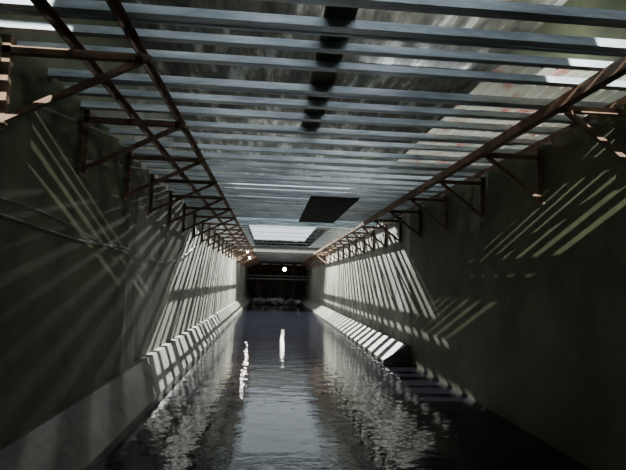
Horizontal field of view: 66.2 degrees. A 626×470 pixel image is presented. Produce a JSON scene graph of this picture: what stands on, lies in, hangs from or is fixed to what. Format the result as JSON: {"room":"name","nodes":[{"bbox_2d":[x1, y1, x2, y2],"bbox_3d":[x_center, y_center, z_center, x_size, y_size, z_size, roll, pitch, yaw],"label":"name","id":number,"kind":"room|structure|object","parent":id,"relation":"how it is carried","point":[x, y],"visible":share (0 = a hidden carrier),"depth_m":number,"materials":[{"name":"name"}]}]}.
{"room":"underground passage","nodes":[
{"label":"underground passage","id":0,"kind":"room"},
{"bbox_2d":[0,0,250,444],"bbox_3d":[-3.778,1.283,19.710,0.350,5.100,52.000,2,-6,-5],"label":"wall","id":1,"kind":"structure","parent":0,"point":[75,315],"depth_m":4.62,"materials":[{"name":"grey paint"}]},
{"bbox_2d":[0,34,151,132],"bbox_3d":[-1.619,-1.012,3.280,0.970,0.660,0.140,2,-6,-5],"label":"wall bracket","id":2,"kind":"object","parent":1,"relation":"attached to","point":[133,61],"visible":1,"depth_m":3.26,"materials":[{"name":"metal"}]},
{"bbox_2d":[0,197,188,264],"bbox_3d":[-2.443,0.030,6.839,0.026,0.659,8.003,2,-6,-5],"label":"cable","id":3,"kind":"object","parent":1,"relation":"attached to","point":[0,197],"visible":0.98,"depth_m":4.32,"materials":[{"name":"black rubber"}]},
{"bbox_2d":[0,213,195,262],"bbox_3d":[-2.489,0.115,7.331,0.033,0.542,9.002,2,-6,-5],"label":"cable","id":4,"kind":"object","parent":1,"relation":"attached to","point":[1,214],"visible":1,"depth_m":4.42,"materials":[{"name":"black rubber"}]},
{"bbox_2d":[77,109,186,177],"bbox_3d":[-1.745,-0.877,4.688,0.970,0.660,0.140,2,-6,-5],"label":"wall bracket","id":5,"kind":"object","parent":1,"relation":"attached to","point":[175,126],"visible":0.98,"depth_m":4.67,"materials":[{"name":"metal"}]},
{"bbox_2d":[88,240,179,271],"bbox_3d":[-2.501,0.324,7.310,0.028,0.457,5.003,2,-6,-5],"label":"cable","id":6,"kind":"object","parent":1,"relation":"attached to","point":[88,240],"visible":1,"depth_m":6.62,"materials":[{"name":"black rubber"}]},
{"bbox_2d":[123,150,205,201],"bbox_3d":[-1.871,-0.742,6.096,0.970,0.660,0.140,2,-6,-5],"label":"wall bracket","id":7,"kind":"object","parent":1,"relation":"attached to","point":[197,161],"visible":0.91,"depth_m":6.08,"materials":[{"name":"metal"}]},
{"bbox_2d":[148,174,217,215],"bbox_3d":[-2.022,-0.608,7.502,1.020,0.660,0.140,2,-6,-5],"label":"wall bracket","id":8,"kind":"object","parent":1,"relation":"attached to","point":[151,209],"visible":0.96,"depth_m":7.49,"materials":[{"name":"metal"}]},
{"bbox_2d":[167,191,225,226],"bbox_3d":[-2.148,-0.473,8.910,1.020,0.660,0.140,2,-6,-5],"label":"wall bracket","id":9,"kind":"object","parent":1,"relation":"attached to","point":[218,199],"visible":1,"depth_m":8.89,"materials":[{"name":"metal"}]},
{"bbox_2d":[182,203,231,233],"bbox_3d":[-2.274,-0.338,10.318,1.020,0.660,0.140,2,-6,-5],"label":"wall bracket","id":10,"kind":"object","parent":1,"relation":"attached to","point":[225,210],"visible":0.96,"depth_m":10.29,"materials":[{"name":"metal"}]},
{"bbox_2d":[192,212,235,239],"bbox_3d":[-2.400,-0.203,11.726,1.020,0.660,0.140,2,-6,-5],"label":"wall bracket","id":11,"kind":"object","parent":1,"relation":"attached to","point":[195,216],"visible":0.88,"depth_m":11.70,"materials":[{"name":"metal"}]},
{"bbox_2d":[201,220,239,243],"bbox_3d":[-2.527,-0.068,13.134,1.020,0.660,0.140,2,-6,-5],"label":"wall bracket","id":12,"kind":"object","parent":1,"relation":"attached to","point":[203,224],"visible":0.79,"depth_m":13.11,"materials":[{"name":"metal"}]},
{"bbox_2d":[208,226,242,247],"bbox_3d":[-2.653,0.067,14.542,1.020,0.660,0.140,2,-6,-5],"label":"wall bracket","id":13,"kind":"object","parent":1,"relation":"attached to","point":[237,230],"visible":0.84,"depth_m":14.52,"materials":[{"name":"metal"}]},
{"bbox_2d":[213,231,244,250],"bbox_3d":[-2.779,0.202,15.950,1.020,0.660,0.140,2,-6,-5],"label":"wall bracket","id":14,"kind":"object","parent":1,"relation":"attached to","point":[214,247],"visible":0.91,"depth_m":15.93,"materials":[{"name":"metal"}]},
{"bbox_2d":[218,235,246,252],"bbox_3d":[-2.905,0.337,17.358,1.020,0.660,0.140,2,-6,-5],"label":"wall bracket","id":15,"kind":"object","parent":1,"relation":"attached to","point":[219,250],"visible":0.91,"depth_m":17.34,"materials":[{"name":"metal"}]},
{"bbox_2d":[222,239,248,253],"bbox_3d":[-3.031,0.471,18.765,1.020,0.660,0.140,2,-6,-5],"label":"wall bracket","id":16,"kind":"object","parent":1,"relation":"attached to","point":[223,240],"visible":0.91,"depth_m":18.74,"materials":[{"name":"metal"}]},
{"bbox_2d":[225,243,249,256],"bbox_3d":[-3.157,0.606,20.173,1.020,0.660,0.140,2,-6,-5],"label":"wall bracket","id":17,"kind":"object","parent":1,"relation":"attached to","point":[226,254],"visible":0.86,"depth_m":20.15,"materials":[{"name":"metal"}]},
{"bbox_2d":[228,244,251,258],"bbox_3d":[-3.283,0.741,21.581,1.020,0.660,0.140,2,-6,-5],"label":"wall bracket","id":18,"kind":"object","parent":1,"relation":"attached to","point":[229,244],"visible":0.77,"depth_m":21.55,"materials":[{"name":"metal"}]},
{"bbox_2d":[231,247,252,258],"bbox_3d":[-3.409,0.876,22.989,1.020,0.660,0.140,2,-6,-5],"label":"wall bracket","id":19,"kind":"object","parent":1,"relation":"attached to","point":[231,247],"visible":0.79,"depth_m":22.96,"materials":[{"name":"metal"}]},
{"bbox_2d":[233,249,253,259],"bbox_3d":[-3.536,1.011,24.397,1.020,0.660,0.140,2,-6,-5],"label":"wall bracket","id":20,"kind":"object","parent":1,"relation":"attached to","point":[233,249],"visible":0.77,"depth_m":24.38,"materials":[{"name":"metal"}]},
{"bbox_2d":[235,251,254,260],"bbox_3d":[-3.662,1.146,25.805,1.020,0.660,0.140,2,-6,-5],"label":"wall bracket","id":21,"kind":"object","parent":1,"relation":"attached to","point":[235,251],"visible":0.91,"depth_m":25.78,"materials":[{"name":"metal"}]},
{"bbox_2d":[237,253,254,261],"bbox_3d":[-3.788,1.281,27.213,1.020,0.660,0.140,2,-6,-5],"label":"wall bracket","id":22,"kind":"object","parent":1,"relation":"attached to","point":[237,253],"visible":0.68,"depth_m":27.19,"materials":[{"name":"metal"}]},
{"bbox_2d":[249,263,302,298],"bbox_3d":[-3.438,3.860,45.867,5.700,5.100,0.300,2,-6,-5],"label":"wall","id":23,"kind":"structure","parent":0,"point":[275,288],"depth_m":45.64,"materials":[{"name":"brown brick"}]},
{"bbox_2d":[120,0,567,246],"bbox_3d":[-1.048,-1.191,20.192,5.700,0.060,52.600,2,-6,-5],"label":"ceiling","id":24,"kind":"structure","parent":0,"point":[163,67],"depth_m":7.17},
{"bbox_2d":[302,0,625,469],"bbox_3d":[1.524,1.467,20.167,0.400,5.100,52.000,2,-6,-5],"label":"wall","id":25,"kind":"structure","parent":0,"point":[520,311],"depth_m":5.81,"materials":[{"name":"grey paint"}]},
{"bbox_2d":[246,277,308,280],"bbox_3d":[-2.769,3.482,37.744,4.980,0.220,0.220,2,-6,-5],"label":"pipe","id":26,"kind":"object","parent":25,"relation":"attached to","point":[258,278],"visible":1,"depth_m":37.68,"materials":[{"name":"black metal"}]},
{"bbox_2d":[246,274,308,277],"bbox_3d":[-2.798,3.272,38.165,4.980,0.220,0.220,2,-6,-5],"label":"pipe","id":27,"kind":"object","parent":25,"relation":"attached to","point":[258,275],"visible":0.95,"depth_m":38.11,"materials":[{"name":"black metal"}]},
{"bbox_2d":[0,0,625,264],"bbox_3d":[-1.369,0.554,22.697,4.990,0.060,44.364,2,-6,-5],"label":"ceiling joists","id":28,"kind":"object","parent":25,"relation":"attached to","point":[266,209],"visible":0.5,"depth_m":4.12,"materials":[{"name":"grey metal"}]},
{"bbox_2d":[30,0,248,255],"bbox_3d":[-3.198,0.386,20.856,0.050,0.060,42.000,2,-6,-5],"label":"support rail","id":29,"kind":"object","parent":28,"relation":"attached to","point":[44,7],"visible":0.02,"depth_m":3.71,"materials":[{"name":"metal"}]},
{"bbox_2d":[105,0,255,254],"bbox_3d":[-2.770,0.401,20.893,0.050,0.060,42.000,2,-6,-5],"label":"support rail","id":30,"kind":"object","parent":28,"relation":"attached to","point":[116,7],"visible":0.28,"depth_m":3.83,"materials":[{"name":"metal"}]},
{"bbox_2d":[299,196,358,222],"bbox_3d":[0.246,-0.520,10.864,0.920,0.020,3.800,2,-6,-5],"label":"plywood panel","id":31,"kind":"object","parent":28,"relation":"attached to","point":[319,209],"visible":1,"depth_m":10.30,"materials":[{"name":"black wood"}]},
{"bbox_2d":[301,6,358,127],"bbox_3d":[0.191,-1.414,2.775,0.200,0.035,5.200,2,-6,-5],"label":"timber beam","id":32,"kind":"structure","parent":28,"relation":"on","point":[317,77],"depth_m":3.59,"materials":[{"name":"black wood"}]},
{"bbox_2d":[298,54,625,263],"bbox_3d":[0.565,0.531,21.180,0.080,0.090,42.000,2,-6,-5],"label":"beam","id":33,"kind":"structure","parent":28,"relation":"attached to","point":[615,70],"depth_m":4.62,"materials":[{"name":"metal"}]},
{"bbox_2d":[306,96,625,262],"bbox_3d":[1.063,0.533,21.224,0.050,0.060,42.000,2,-6,-5],"label":"support rail","id":34,"kind":"object","parent":28,"relation":"attached to","point":[621,101],"visible":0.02,"depth_m":5.39,"materials":[{"name":"metal"}]},
{"bbox_2d":[398,65,625,165],"bbox_3d":[1.990,-1.133,5.330,1.400,0.024,3.200,2,-6,-5],"label":"plastic sheet","id":35,"kind":"object","parent":28,"relation":"on","point":[484,88],"visible":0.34,"depth_m":4.30,"materials":[{"name":"white plastic"}]},
{"bbox_2d":[318,252,330,263],"bbox_3d":[0.573,1.168,24.901,0.700,0.660,0.140,2,-6,-5],"label":"wall bracket","id":36,"kind":"object","parent":25,"relation":"attached to","point":[319,252],"visible":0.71,"depth_m":24.88,"materials":[{"name":"metal"}]},
{"bbox_2d":[320,250,334,262],"bbox_3d":[0.707,1.026,23.414,0.700,0.660,0.140,2,-6,-5],"label":"wall bracket","id":37,"kind":"object","parent":25,"relation":"attached to","point":[333,260],"visible":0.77,"depth_m":23.40,"materials":[{"name":"metal"}]},
{"bbox_2d":[324,249,338,261],"bbox_3d":[0.840,0.883,21.927,0.700,0.660,0.140,2,-6,-5],"label":"wall bracket","id":38,"kind":"object","parent":25,"relation":"attached to","point":[324,249],"visible":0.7,"depth_m":21.91,"materials":[{"name":"metal"}]},
{"bbox_2d":[329,246,343,259],"bbox_3d":[0.973,0.741,20.440,0.700,0.660,0.140,2,-6,-5],"label":"wall bracket","id":39,"kind":"object","parent":25,"relation":"attached to","point":[329,246],"visible":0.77,"depth_m":20.43,"materials":[{"name":"metal"}]},
{"bbox_2d":[332,242,349,258],"bbox_3d":[1.106,0.598,18.952,0.700,0.660,0.140,2,-6,-5],"label":"wall bracket","id":40,"kind":"object","parent":25,"relation":"attached to","point":[335,244],"visible":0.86,"depth_m":18.94,"materials":[{"name":"metal"}]},
{"bbox_2d":[338,239,356,256],"bbox_3d":[1.240,0.456,17.465,0.700,0.660,0.140,2,-6,-5],"label":"wall bracket","id":41,"kind":"object","parent":25,"relation":"attached to","point":[340,241],"visible":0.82,"depth_m":17.45,"materials":[{"name":"metal"}]},
{"bbox_2d":[344,235,364,254],"bbox_3d":[1.373,0.313,15.978,0.700,0.660,0.140,2,-6,-5],"label":"wall bracket","id":42,"kind":"object","parent":25,"relation":"attached to","point":[347,237],"visible":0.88,"depth_m":15.96,"materials":[{"name":"metal"}]},
{"bbox_2d":[351,230,374,251],"bbox_3d":[1.506,0.171,14.491,0.700,0.660,0.140,2,-6,-5],"label":"wall bracket","id":43,"kind":"object","parent":25,"relation":"attached to","point":[373,232],"visible":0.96,"depth_m":14.48,"materials":[{"name":"metal"}]},
{"bbox_2d":[361,224,386,248],"bbox_3d":[1.639,0.028,13.003,0.700,0.660,0.140,2,-6,-5],"label":"wall bracket","id":44,"kind":"object","parent":25,"relation":"attached to","point":[385,225],"visible":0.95,"depth_m":12.99,"materials":[{"name":"metal"}]},
{"bbox_2d":[372,217,401,244],"bbox_3d":[1.772,-0.115,11.516,0.700,0.660,0.140,2,-6,-5],"label":"wall bracket","id":45,"kind":"object","parent":25,"relation":"attached to","point":[399,240],"visible":0.86,"depth_m":11.51,"materials":[{"name":"metal"}]},
{"bbox_2d":[388,208,421,238],"bbox_3d":[1.906,-0.257,10.029,0.700,0.660,0.140,2,-6,-5],"label":"wall bracket","id":46,"kind":"object","parent":25,"relation":"attached to","point":[392,212],"visible":0.89,"depth_m":10.02,"materials":[{"name":"metal"}]},
{"bbox_2d":[408,195,447,231],"bbox_3d":[2.039,-0.400,8.542,0.700,0.660,0.140,2,-6,-5],"label":"wall bracket","id":47,"kind":"object","parent":25,"relation":"attached to","point":[413,200],"visible":0.96,"depth_m":8.54,"materials":[{"name":"metal"}]},
{"bbox_2d":[437,177,485,221],"bbox_3d":[2.172,-0.542,7.054,0.700,0.660,0.140,2,-6,-5],"label":"wall bracket","id":48,"kind":"object","parent":25,"relation":"attached to","point":[481,214],"visible":0.96,"depth_m":7.05,"materials":[{"name":"metal"}]},
{"bbox_2d":[482,149,544,205],"bbox_3d":[2.305,-0.685,5.567,0.700,0.660,0.140,2,-6,-5],"label":"wall bracket","id":49,"kind":"object","parent":25,"relation":"attached to","point":[537,196],"visible":0.96,"depth_m":5.56,"materials":[{"name":"metal"}]},
{"bbox_2d":[558,106,625,164],"bbox_3d":[2.439,-0.827,4.080,0.700,0.660,0.140,2,-6,-5],"label":"wall bracket","id":50,"kind":"object","parent":25,"relation":"attached to","point":[570,112],"visible":0.89,"depth_m":4.07,"materials":[{"name":"metal"}]},
{"bbox_3d":[-1.182,3.937,19.688,5.700,0.050,52.000,2,-6,-5],"label":"floor","id":51,"kind":"structure","parent":0,"visible":0},
{"bbox_2d":[0,293,252,469],"bbox_3d":[-3.478,3.435,19.531,0.365,0.800,52.000,2,-6,-5],"label":"curb","id":52,"kind":"object","parent":51,"relation":"on","point":[81,434],"visible":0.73,"depth_m":4.97,"materials":[{"name":"concrete"}]},
{"bbox_2d":[95,299,591,469],"bbox_3d":[-1.021,3.769,19.719,4.585,0.300,52.000,2,-6,-5],"label":"water surface","id":53,"kind":"object","parent":51,"relation":"on","point":[280,387],"visible":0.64,"depth_m":6.11,"materials":[{"name":"black liquid"}]},
{"bbox_2d":[255,263,260,297],"bbox_3d":[-4.944,4.065,43.746,0.510,3.600,0.560,2,-6,-5],"label":"concrete pillar","id":54,"kind":"structure","parent":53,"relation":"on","point":[258,265],"depth_m":43.51,"materials":[{"name":"brown concrete"}]},
{"bbox_2d":[250,267,303,272],"bbox_3d":[-3.276,3.177,43.981,4.910,0.400,0.600,2,-6,-5],"label":"lintel","id":55,"kind":"object","parent":54,"relation":"attached to","point":[263,269],"visible":0.79,"depth_m":43.68,"materials":[{"name":"black concrete"}]},
{"bbox_2d":[266,263,271,298],"bbox_3d":[-3.948,4.099,43.832,0.510,3.600,0.560,2,-6,-5],"label":"concrete pillar","id":56,"kind":"structure","parent":53,"relation":"on","point":[269,264],"depth_m":43.59,"materials":[{"name":"brown concrete"}]},
{"bbox_2d":[251,297,301,305],"bbox_3d":[-2.747,4.848,35.373,3.683,0.521,4.192,2,-6,-5],"label":"rubble pile","id":57,"kind":"object","parent":53,"relation":"on","point":[273,301],"visible":0.99,"depth_m":34.91,"materials":[{"name":"stone"}]},
{"bbox_2d":[278,264,283,298],"bbox_3d":[-2.853,4.137,43.927,0.510,3.600,0.560,2,-6,-5],"label":"concrete pillar","id":58,"kind":"structure","parent":53,"relation":"on","point":[281,265],"depth_m":43.70,"materials":[{"name":"brown concrete"}]},
{"bbox_2d":[290,264,295,299],"bbox_3d":[-1.758,4.175,44.021,0.510,3.600,0.560,2,-6,-5],"label":"concrete pillar","id":59,"kind":"structure","parent":53,"relation":"on","point":[293,291],"depth_m":43.79,"materials":[{"name":"brown concrete"}]},
{"bbox_2d":[296,296,408,362],"bbox_3d":[0.235,4.432,28.088,0.600,0.680,35.500,2,-6,-5],"label":"curb","id":60,"kind":"object","parent":51,"relation":"on","point":[384,347],"visible":0.53,"depth_m":13.60,"materials":[{"name":"concrete"}]}
]}

